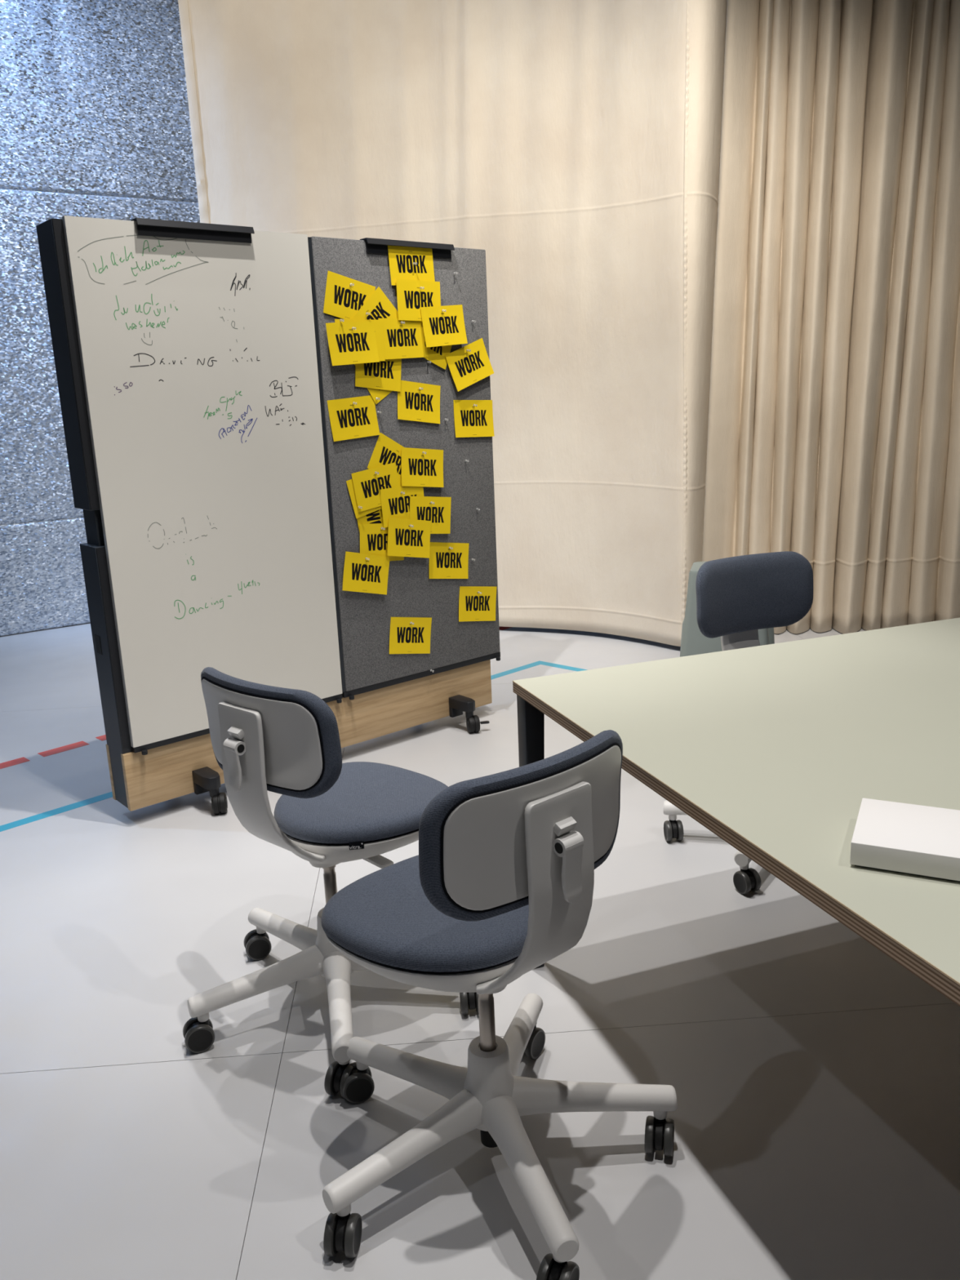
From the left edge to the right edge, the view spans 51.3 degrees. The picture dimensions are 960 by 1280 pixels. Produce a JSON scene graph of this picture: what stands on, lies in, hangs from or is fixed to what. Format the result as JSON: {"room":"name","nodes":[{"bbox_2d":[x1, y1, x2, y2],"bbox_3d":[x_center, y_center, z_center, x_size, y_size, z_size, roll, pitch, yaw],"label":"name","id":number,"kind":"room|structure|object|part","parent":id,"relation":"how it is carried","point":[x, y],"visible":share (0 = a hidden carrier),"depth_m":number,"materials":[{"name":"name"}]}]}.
{"room":"office meeting room","nodes":[
{"label":"office meeting room","id":0,"kind":"room"},
{"bbox_2d":[0,622,959,1279],"bbox_3d":[-0.377,0.608,3.569,10.804,0.060,14.392,-2,14,0],"label":"floor","id":1,"kind":"structure","parent":0,"point":[815,1077],"depth_m":2.16,"materials":[{"name":"grey"}]},
{"bbox_2d":[0,756,30,768],"bbox_3d":[-1.951,0.513,4.088,0.068,0.001,0.196,11,19,44],"label":"tape","id":2,"kind":"object","parent":1,"relation":"on","point":[20,760],"depth_m":4.12,"materials":[{"name":"red plastic"}]},
{"bbox_3d":[-1.919,-0.007,6.195,2.448,0.004,2.778,-3,14,-3],"label":"panel","id":3,"kind":"part","parent":1,"relation":"part of","materials":[{"name":"plastic"}]},
{"bbox_2d":[38,741,88,756],"bbox_3d":[-1.773,0.463,4.260,0.068,0.001,0.196,11,19,44],"label":"tape","id":4,"kind":"object","parent":1,"relation":"on","point":[74,745],"depth_m":4.26,"materials":[{"name":"red plastic"}]},
{"bbox_2d":[0,0,199,635],"bbox_3d":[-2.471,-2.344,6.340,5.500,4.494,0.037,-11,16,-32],"label":"wall","id":5,"kind":"structure","parent":1,"relation":"on","point":[94,102],"depth_m":6.25,"materials":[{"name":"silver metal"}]},
{"bbox_2d":[95,734,106,741],"bbox_3d":[-1.596,0.413,4.431,0.068,0.001,0.196,11,19,44],"label":"tape","id":6,"kind":"object","parent":1,"relation":"on","point":[102,738],"depth_m":4.38,"materials":[{"name":"red plastic"}]},
{"bbox_3d":[-1.573,1.311,0.805,2.448,0.004,2.778,-3,14,-3],"label":"panel","id":7,"kind":"part","parent":1,"relation":"part of","materials":[{"name":"plastic"}]},
{"bbox_3d":[-1.746,0.652,3.500,2.448,0.004,2.778,-3,14,-3],"label":"panel","id":8,"kind":"part","parent":1,"relation":"part of","materials":[{"name":"plastic"}]},
{"bbox_2d":[35,217,492,814],"bbox_3d":[-0.659,-0.470,3.774,1.648,1.955,0.459,-14,18,-39],"label":"frame","id":9,"kind":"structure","parent":1,"relation":"on","point":[169,771],"depth_m":3.42,"materials":[{"name":"brown"}]},
{"bbox_3d":[-0.681,-0.997,3.644,1.644,0.869,0.143,-14,18,-39],"label":"frame","id":10,"kind":"part","parent":9,"relation":"part of","materials":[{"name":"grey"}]},
{"bbox_3d":[-0.641,-0.020,3.885,1.644,0.908,0.143,-14,18,-39],"label":"frame","id":11,"kind":"part","parent":9,"relation":"part of","materials":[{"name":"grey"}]},
{"bbox_2d":[62,215,342,755],"bbox_3d":[-0.883,-0.515,3.434,0.836,1.711,0.052,-14,18,-39],"label":"whiteboard","id":12,"kind":"object","parent":9,"relation":"attached to","point":[197,342],"visible":1,"depth_m":3.39,"materials":[{"name":"grey plastic"}]},
{"bbox_3d":[-0.893,-0.528,3.442,0.836,1.676,0.018,-14,18,-39],"label":"panel","id":13,"kind":"part","parent":12,"relation":"part of","materials":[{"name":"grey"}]},
{"bbox_3d":[-1.137,0.381,3.391,0.020,0.014,0.020,-14,18,-39],"label":"knob","id":14,"kind":"part","parent":12,"relation":"part of","materials":[{"name":"black plastic"}]},
{"bbox_3d":[-0.858,0.294,3.644,0.832,0.019,0.022,-14,18,-39],"label":"rail","id":15,"kind":"part","parent":12,"relation":"part of","materials":[{"name":"black"}]},
{"bbox_3d":[-0.546,0.236,3.879,0.020,0.014,0.020,-14,18,-39],"label":"knob","id":16,"kind":"part","parent":12,"relation":"part of","materials":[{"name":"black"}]},
{"bbox_3d":[-0.956,0.510,3.526,0.060,0.087,0.127,-14,18,-39],"label":"caster arm","id":17,"kind":"part","parent":9,"relation":"part of","materials":[{"name":"black plastic"}]},
{"bbox_2d":[307,236,500,699],"bbox_3d":[-0.253,-0.667,3.954,0.822,1.706,0.052,-14,18,-39],"label":"pinboard","id":18,"kind":"object","parent":9,"relation":"attached to","point":[363,619],"visible":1,"depth_m":3.96,"materials":[{"name":"grey fabric"}]},
{"bbox_3d":[-0.569,-0.606,3.709,0.013,1.664,0.020,-14,18,-39],"label":"rail","id":19,"kind":"part","parent":18,"relation":"part of","materials":[{"name":"grey"}]},
{"bbox_2d":[323,271,375,319],"bbox_3d":[-0.473,-1.237,3.634,0.237,0.192,0.003,-14,18,-39],"label":"card","id":20,"kind":"object","parent":18,"relation":"attached to","point":[343,300],"visible":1,"depth_m":3.62,"materials":[{"name":"yellow paper"}]},
{"bbox_3d":[-0.502,0.225,3.915,0.020,0.014,0.020,-14,18,-39],"label":"knob","id":21,"kind":"part","parent":18,"relation":"part of","materials":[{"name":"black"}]},
{"bbox_2d":[325,320,379,365],"bbox_3d":[-0.462,-1.082,3.643,0.216,0.159,0.011,-14,18,-39],"label":"card","id":22,"kind":"object","parent":18,"relation":"attached to","point":[347,345],"visible":1,"depth_m":3.64,"materials":[{"name":"yellow paper"}]},
{"bbox_2d":[327,395,380,441],"bbox_3d":[-0.469,-0.826,3.722,0.217,0.161,0.011,-14,18,-39],"label":"card","id":23,"kind":"object","parent":18,"relation":"attached to","point":[348,420],"visible":1,"depth_m":3.72,"materials":[{"name":"yellow paper"}]},
{"bbox_2d":[334,319,385,360],"bbox_3d":[-0.439,-1.099,3.670,0.208,0.148,0.004,-14,18,-39],"label":"card","id":24,"kind":"object","parent":18,"relation":"attached to","point":[378,326],"visible":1,"depth_m":3.72,"materials":[{"name":"yellow paper"}]},
{"bbox_2d":[346,479,382,518],"bbox_3d":[-0.409,-0.568,3.825,0.235,0.190,0.003,-14,18,-39],"label":"card","id":25,"kind":"object","parent":18,"relation":"attached to","point":[349,482],"visible":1,"depth_m":3.78,"materials":[{"name":"yellow paper"}]},
{"bbox_2d":[342,551,390,595],"bbox_3d":[-0.436,-0.256,3.851,0.237,0.193,0.011,-14,18,-39],"label":"card","id":26,"kind":"object","parent":18,"relation":"attached to","point":[361,575],"visible":1,"depth_m":3.85,"materials":[{"name":"yellow paper"}]},
{"bbox_2d":[356,508,383,533],"bbox_3d":[-0.406,-0.433,3.863,0.176,0.227,0.002,-14,18,-40],"label":"card","id":27,"kind":"object","parent":18,"relation":"attached to","point":[376,517],"visible":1,"depth_m":3.85,"materials":[{"name":"yellow paper"}]},
{"bbox_2d":[354,364,391,404],"bbox_3d":[-0.390,-1.015,3.757,0.232,0.254,0.004,-14,18,-40],"label":"card","id":28,"kind":"object","parent":18,"relation":"attached to","point":[375,393],"visible":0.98,"depth_m":3.78,"materials":[{"name":"yellow paper"}]},
{"bbox_2d":[351,286,398,319],"bbox_3d":[-0.389,-1.182,3.710,0.254,0.249,0.003,-14,18,-39],"label":"card","id":29,"kind":"object","parent":18,"relation":"attached to","point":[378,304],"visible":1,"depth_m":3.71,"materials":[{"name":"yellow paper"}]},
{"bbox_2d":[351,462,399,511],"bbox_3d":[-0.393,-0.586,3.830,0.226,0.174,0.003,-14,18,-39],"label":"card","id":30,"kind":"object","parent":18,"relation":"attached to","point":[367,485],"visible":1,"depth_m":3.82,"materials":[{"name":"yellow paper"}]},
{"bbox_2d":[355,358,401,391],"bbox_3d":[-0.380,-1.019,3.758,0.224,0.172,0.003,-14,18,-39],"label":"card","id":31,"kind":"object","parent":18,"relation":"attached to","point":[385,375],"visible":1,"depth_m":3.77,"materials":[{"name":"yellow paper"}]},
{"bbox_2d":[360,523,404,560],"bbox_3d":[-0.380,-0.379,3.888,0.220,0.166,0.003,-14,18,-39],"label":"card","id":32,"kind":"object","parent":18,"relation":"attached to","point":[373,540],"visible":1,"depth_m":3.86,"materials":[{"name":"yellow paper"}]},
{"bbox_2d":[367,432,404,486],"bbox_3d":[-0.333,-0.688,3.869,0.254,0.232,0.003,-14,18,-39],"label":"card","id":33,"kind":"object","parent":18,"relation":"attached to","point":[386,451],"visible":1,"depth_m":3.84,"materials":[{"name":"yellow paper"}]},
{"bbox_2d":[379,485,423,528],"bbox_3d":[-0.299,-0.528,3.919,0.213,0.155,0.003,-14,18,-39],"label":"card","id":34,"kind":"object","parent":18,"relation":"attached to","point":[394,504],"visible":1,"depth_m":3.90,"materials":[{"name":"yellow paper"}]},
{"bbox_2d":[377,317,426,359],"bbox_3d":[-0.293,-1.145,3.794,0.213,0.155,0.003,-14,18,-39],"label":"card","id":35,"kind":"object","parent":18,"relation":"attached to","point":[406,340],"visible":1,"depth_m":3.80,"materials":[{"name":"yellow paper"}]},
{"bbox_2d":[387,517,431,558],"bbox_3d":[-0.278,-0.402,3.948,0.231,0.182,0.011,-14,18,-39],"label":"card","id":36,"kind":"object","parent":18,"relation":"attached to","point":[403,540],"visible":1,"depth_m":3.95,"materials":[{"name":"yellow paper"}]},
{"bbox_2d":[389,617,431,653],"bbox_3d":[-0.281,-0.018,4.057,0.232,0.184,0.011,-14,18,-39],"label":"card","id":37,"kind":"object","parent":18,"relation":"attached to","point":[405,637],"visible":1,"depth_m":4.06,"materials":[{"name":"yellow paper"}]},
{"bbox_2d":[387,245,435,285],"bbox_3d":[-0.257,-1.417,3.776,0.213,0.155,0.003,-14,18,-39],"label":"card","id":38,"kind":"object","parent":18,"relation":"attached to","point":[402,259],"visible":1,"depth_m":3.77,"materials":[{"name":"yellow paper"}]},
{"bbox_2d":[395,278,440,320],"bbox_3d":[-0.231,-1.293,3.812,0.208,0.148,0.004,-13,17,-39],"label":"card","id":39,"kind":"object","parent":18,"relation":"attached to","point":[410,297],"visible":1,"depth_m":3.80,"materials":[{"name":"yellow paper"}]},
{"bbox_2d":[397,380,440,423],"bbox_3d":[-0.236,-0.928,3.904,0.226,0.175,0.011,-14,18,-39],"label":"card","id":40,"kind":"object","parent":18,"relation":"attached to","point":[414,404],"visible":1,"depth_m":3.90,"materials":[{"name":"yellow paper"}]},
{"bbox_3d":[-0.227,0.138,4.165,0.818,0.022,0.022,-14,18,-39],"label":"rail","id":41,"kind":"part","parent":18,"relation":"part of","materials":[{"name":"black wood"}]},
{"bbox_2d":[401,447,443,487],"bbox_3d":[-0.225,-0.681,3.952,0.223,0.171,0.011,-14,18,-39],"label":"card","id":42,"kind":"object","parent":18,"relation":"attached to","point":[419,468],"visible":1,"depth_m":3.95,"materials":[{"name":"yellow paper"}]},
{"bbox_2d":[409,496,451,533],"bbox_3d":[-0.198,-0.500,4.008,0.223,0.171,0.003,-14,18,-39],"label":"card","id":43,"kind":"object","parent":18,"relation":"attached to","point":[421,508],"visible":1,"depth_m":4.02,"materials":[{"name":"yellow paper"}]},
{"bbox_2d":[423,333,452,369],"bbox_3d":[-0.192,-1.164,3.890,0.250,0.220,0.003,-14,18,-39],"label":"card","id":44,"kind":"object","parent":18,"relation":"attached to","point":[436,355],"visible":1,"depth_m":3.92,"materials":[{"name":"yellow paper"}]},
{"bbox_2d":[420,304,467,347],"bbox_3d":[-0.138,-1.224,3.894,0.218,0.162,0.011,-14,18,-39],"label":"card","id":45,"kind":"object","parent":18,"relation":"attached to","point":[441,328],"visible":1,"depth_m":3.90,"materials":[{"name":"yellow paper"}]},
{"bbox_2d":[429,542,469,578],"bbox_3d":[-0.126,-0.327,4.127,0.228,0.177,0.011,-14,18,-39],"label":"card","id":46,"kind":"object","parent":18,"relation":"attached to","point":[445,562],"visible":1,"depth_m":4.13,"materials":[{"name":"yellow paper"}]},
{"bbox_2d":[444,337,493,391],"bbox_3d":[-0.040,-1.108,4.022,0.245,0.208,0.011,-14,18,-39],"label":"card","id":47,"kind":"object","parent":18,"relation":"attached to","point":[466,368],"visible":1,"depth_m":4.02,"materials":[{"name":"yellow paper"}]},
{"bbox_2d":[453,400,494,437],"bbox_3d":[-0.023,-0.907,4.095,0.213,0.156,0.011,-14,18,-39],"label":"card","id":48,"kind":"object","parent":18,"relation":"attached to","point":[470,420],"visible":1,"depth_m":4.09,"materials":[{"name":"yellow paper"}]},
{"bbox_2d":[458,586,496,622],"bbox_3d":[-0.008,-0.154,4.267,0.229,0.179,0.011,-14,18,-39],"label":"card","id":49,"kind":"object","parent":18,"relation":"attached to","point":[473,606],"visible":1,"depth_m":4.27,"materials":[{"name":"yellow paper"}]},
{"bbox_3d":[-0.069,0.292,4.258,0.060,0.087,0.127,-14,18,-39],"label":"caster arm","id":50,"kind":"part","parent":9,"relation":"part of","materials":[{"name":"black"}]},
{"bbox_2d":[0,661,587,831],"bbox_3d":[-0.973,0.492,4.010,4.464,0.001,1.238,-9,16,-26],"label":"tape","id":51,"kind":"object","parent":1,"relation":"on","point":[20,822],"visible":0.22,"depth_m":3.67,"materials":[{"name":"teal"}]},
{"bbox_2d":[182,666,478,1097],"bbox_3d":[-0.371,0.453,2.303,0.677,0.844,0.686,10,18,40],"label":"swivel chair","id":52,"kind":"object","parent":1,"relation":"on","point":[329,812],"visible":0.8,"depth_m":2.18,"materials":[{"name":"blue fabric"}]},
{"bbox_3d":[-0.618,0.835,2.232,0.027,0.028,0.027,-8,15,-21],"label":"stem","id":53,"kind":"part","parent":52,"relation":"part of","materials":[{"name":"white plastic"}]},
{"bbox_3d":[-0.504,0.260,2.074,0.041,0.110,0.029,10,18,40],"label":"lever","id":54,"kind":"part","parent":52,"relation":"part of","materials":[{"name":"white plastic"}]},
{"bbox_3d":[-0.501,0.773,2.282,0.326,0.083,0.072,-9,16,-27],"label":"leg","id":55,"kind":"part","parent":52,"relation":"part of","materials":[{"name":"white plastic"}]},
{"bbox_3d":[-0.567,0.744,2.591,0.027,0.028,0.027,-7,15,-19],"label":"stem","id":56,"kind":"part","parent":52,"relation":"part of","materials":[{"name":"white plastic"}]},
{"bbox_3d":[-0.477,0.196,2.094,0.387,0.191,0.053,10,18,40],"label":"plate","id":57,"kind":"part","parent":52,"relation":"part of","materials":[{"name":"white plastic"}]},
{"bbox_3d":[-0.465,0.192,2.107,0.432,0.236,0.086,10,18,40],"label":"backrest","id":58,"kind":"part","parent":52,"relation":"part of","materials":[{"name":"grey plastic"}]},
{"bbox_3d":[-0.475,0.723,2.483,0.328,0.082,0.075,10,18,40],"label":"leg","id":59,"kind":"part","parent":52,"relation":"part of","materials":[{"name":"white plastic"}]},
{"bbox_3d":[-0.308,0.788,2.189,0.072,0.083,0.326,-5,14,-9],"label":"leg","id":60,"kind":"part","parent":52,"relation":"part of","materials":[{"name":"white plastic"}]},
{"bbox_3d":[-0.282,0.861,2.070,0.027,0.028,0.027,3,15,19],"label":"stem","id":61,"kind":"part","parent":52,"relation":"part of","materials":[{"name":"white plastic"}]},
{"bbox_3d":[-0.159,0.745,2.338,0.326,0.083,0.072,0,14,8],"label":"leg","id":62,"kind":"part","parent":52,"relation":"part of","materials":[{"name":"white plastic"}]},
{"bbox_3d":[-0.291,0.380,2.349,0.414,0.042,0.389,10,18,40],"label":"seat","id":63,"kind":"part","parent":52,"relation":"part of","materials":[{"name":"blue fabric"}]},
{"bbox_2d":[177,0,726,646],"bbox_3d":[-0.181,-2.145,5.413,2.970,4.320,0.422,2,14,16],"label":"curtain","id":64,"kind":"object","parent":1,"relation":"on","point":[575,144],"visible":0.58,"depth_m":5.43,"materials":[{"name":"beige fabric"}]},
{"bbox_2d":[321,729,676,1279],"bbox_3d":[-0.023,0.570,1.774,0.666,0.844,0.685,-14,18,-39],"label":"swivel chair","id":65,"kind":"object","parent":1,"relation":"on","point":[499,886],"visible":1,"depth_m":1.68,"materials":[{"name":"white plastic"}]},
{"bbox_3d":[-0.231,0.953,1.688,0.027,0.028,0.027,0,14,8],"label":"stem","id":66,"kind":"part","parent":65,"relation":"part of","materials":[{"name":"white plastic"}]},
{"bbox_3d":[-0.241,0.864,2.051,0.027,0.028,0.027,-6,14,-15],"label":"stem","id":67,"kind":"part","parent":65,"relation":"part of","materials":[{"name":"white plastic"}]},
{"bbox_3d":[-0.121,0.889,1.752,0.328,0.082,0.075,-14,18,-39],"label":"leg","id":68,"kind":"part","parent":65,"relation":"part of","materials":[{"name":"white plastic"}]},
{"bbox_3d":[-0.131,0.837,1.965,0.326,0.083,0.072,7,17,34],"label":"leg","id":69,"kind":"part","parent":65,"relation":"part of","materials":[{"name":"white plastic"}]},
{"bbox_3d":[-0.058,0.493,1.849,0.414,0.042,0.389,-14,18,-39],"label":"seat","id":70,"kind":"part","parent":65,"relation":"part of","materials":[{"name":"blue fabric"}]},
{"bbox_3d":[0.095,0.293,1.604,0.432,0.236,0.086,-14,18,-39],"label":"backrest","id":71,"kind":"part","parent":65,"relation":"part of","materials":[{"name":"grey plastic"}]},
{"bbox_3d":[0.071,0.811,2.033,0.072,0.083,0.326,2,14,16],"label":"leg","id":72,"kind":"part","parent":65,"relation":"part of","materials":[{"name":"white plastic"}]},
{"bbox_3d":[0.080,0.894,1.696,0.072,0.083,0.326,-7,15,-18],"label":"leg","id":73,"kind":"part","parent":65,"relation":"part of","materials":[{"name":"white plastic"}]},
{"bbox_3d":[0.107,0.296,1.590,0.387,0.191,0.053,-14,18,-39],"label":"plate","id":74,"kind":"part","parent":65,"relation":"part of","materials":[{"name":"white plastic"}]},
{"bbox_3d":[0.139,0.358,1.569,0.041,0.110,0.029,-14,18,-39],"label":"lever","id":75,"kind":"part","parent":65,"relation":"part of","materials":[{"name":"white plastic"}]},
{"bbox_3d":[0.202,0.847,1.867,0.326,0.083,0.072,-3,14,-1],"label":"leg","id":76,"kind":"part","parent":65,"relation":"part of","materials":[{"name":"white plastic"}]},
{"bbox_3d":[0.339,0.882,1.879,0.027,0.028,0.027,1,14,15],"label":"stem","id":77,"kind":"part","parent":65,"relation":"part of","materials":[{"name":"white plastic"}]},
{"bbox_2d":[499,626,512,630],"bbox_3d":[0.180,-0.084,6.150,0.068,0.001,0.196,11,19,44],"label":"tape","id":78,"kind":"object","parent":1,"relation":"on","point":[501,628],"depth_m":6.11,"materials":[{"name":"red"}]},
{"bbox_3d":[0.870,1.180,0.929,2.448,0.004,2.778,-3,14,-3],"label":"panel","id":79,"kind":"part","parent":1,"relation":"part of","materials":[{"name":"plastic"}]},
{"bbox_3d":[0.698,0.521,3.624,2.448,0.004,2.778,-3,14,-3],"label":"panel","id":80,"kind":"part","parent":1,"relation":"part of","materials":[{"name":"plastic"}]},
{"bbox_3d":[0.525,-0.138,6.320,2.448,0.004,2.778,-3,14,-3],"label":"panel","id":81,"kind":"part","parent":1,"relation":"part of","materials":[{"name":"plastic"}]},
{"bbox_2d":[680,561,774,657],"bbox_3d":[1.022,0.013,4.131,0.420,0.712,0.610,2,14,16],"label":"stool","id":82,"kind":"object","parent":1,"relation":"on","point":[693,642],"visible":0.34,"depth_m":3.85,"materials":[{"name":"grey plastic"}]},
{"bbox_2d":[512,617,959,1006],"bbox_3d":[1.220,0.631,1.538,1.500,0.740,2.500,-7,15,-19],"label":"work table","id":83,"kind":"object","parent":1,"relation":"on","point":[775,750],"visible":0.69,"depth_m":1.88,"materials":[{"name":"beige laminate"}]},
{"bbox_3d":[0.132,0.472,2.428,0.050,0.710,0.055,-7,15,-19],"label":"leg","id":84,"kind":"part","parent":83,"relation":"part of","materials":[{"name":"grey metal"}]},
{"bbox_2d":[849,798,959,882],"bbox_3d":[0.684,0.288,1.393,0.300,0.038,0.166,4,15,25],"label":"box","id":85,"kind":"object","parent":83,"relation":"on","point":[905,838],"visible":1,"depth_m":1.38,"materials":[{"name":"white cardboard"}]},
{"bbox_2d":[663,551,813,894],"bbox_3d":[0.930,0.207,2.993,0.645,0.886,0.686,-8,15,-23],"label":"swivel chair","id":86,"kind":"object","parent":1,"relation":"on","point":[737,597],"visible":0.39,"depth_m":3.06,"materials":[{"name":"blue fabric"}]},
{"bbox_3d":[0.609,0.554,3.163,0.027,0.028,0.027,-3,14,-2],"label":"stem","id":87,"kind":"part","parent":86,"relation":"part of","materials":[{"name":"white plastic"}]},
{"bbox_3d":[0.738,0.515,3.119,0.326,0.083,0.072,1,14,15],"label":"leg","id":88,"kind":"part","parent":86,"relation":"part of","materials":[{"name":"white plastic"}]},
{"bbox_3d":[0.817,0.560,2.924,0.072,0.083,0.326,6,16,32],"label":"leg","id":89,"kind":"part","parent":86,"relation":"part of","materials":[{"name":"white plastic"}]},
{"bbox_3d":[0.747,0.632,2.824,0.027,0.028,0.027,-8,15,-23],"label":"stem","id":90,"kind":"part","parent":86,"relation":"part of","materials":[{"name":"white plastic"}]},
{"bbox_3d":[0.825,-0.139,3.055,0.432,0.236,0.086,-8,15,-23],"label":"backrest","id":91,"kind":"part","parent":86,"relation":"part of","materials":[{"name":"blue fabric"}]},
{"bbox_2d":[702,0,959,634],"bbox_3d":[2.143,-2.170,5.180,1.977,4.346,0.287,0,14,11],"label":"pleated curtain","id":92,"kind":"object","parent":1,"relation":"on","point":[833,440],"visible":0.85,"depth_m":5.27,"materials":[{"name":"beige fabric"}]},
{"bbox_3d":[2.968,-0.270,6.444,2.448,0.004,2.778,-3,14,-3],"label":"panel","id":93,"kind":"part","parent":1,"relation":"part of","materials":[{"name":"concrete"}]}
]}

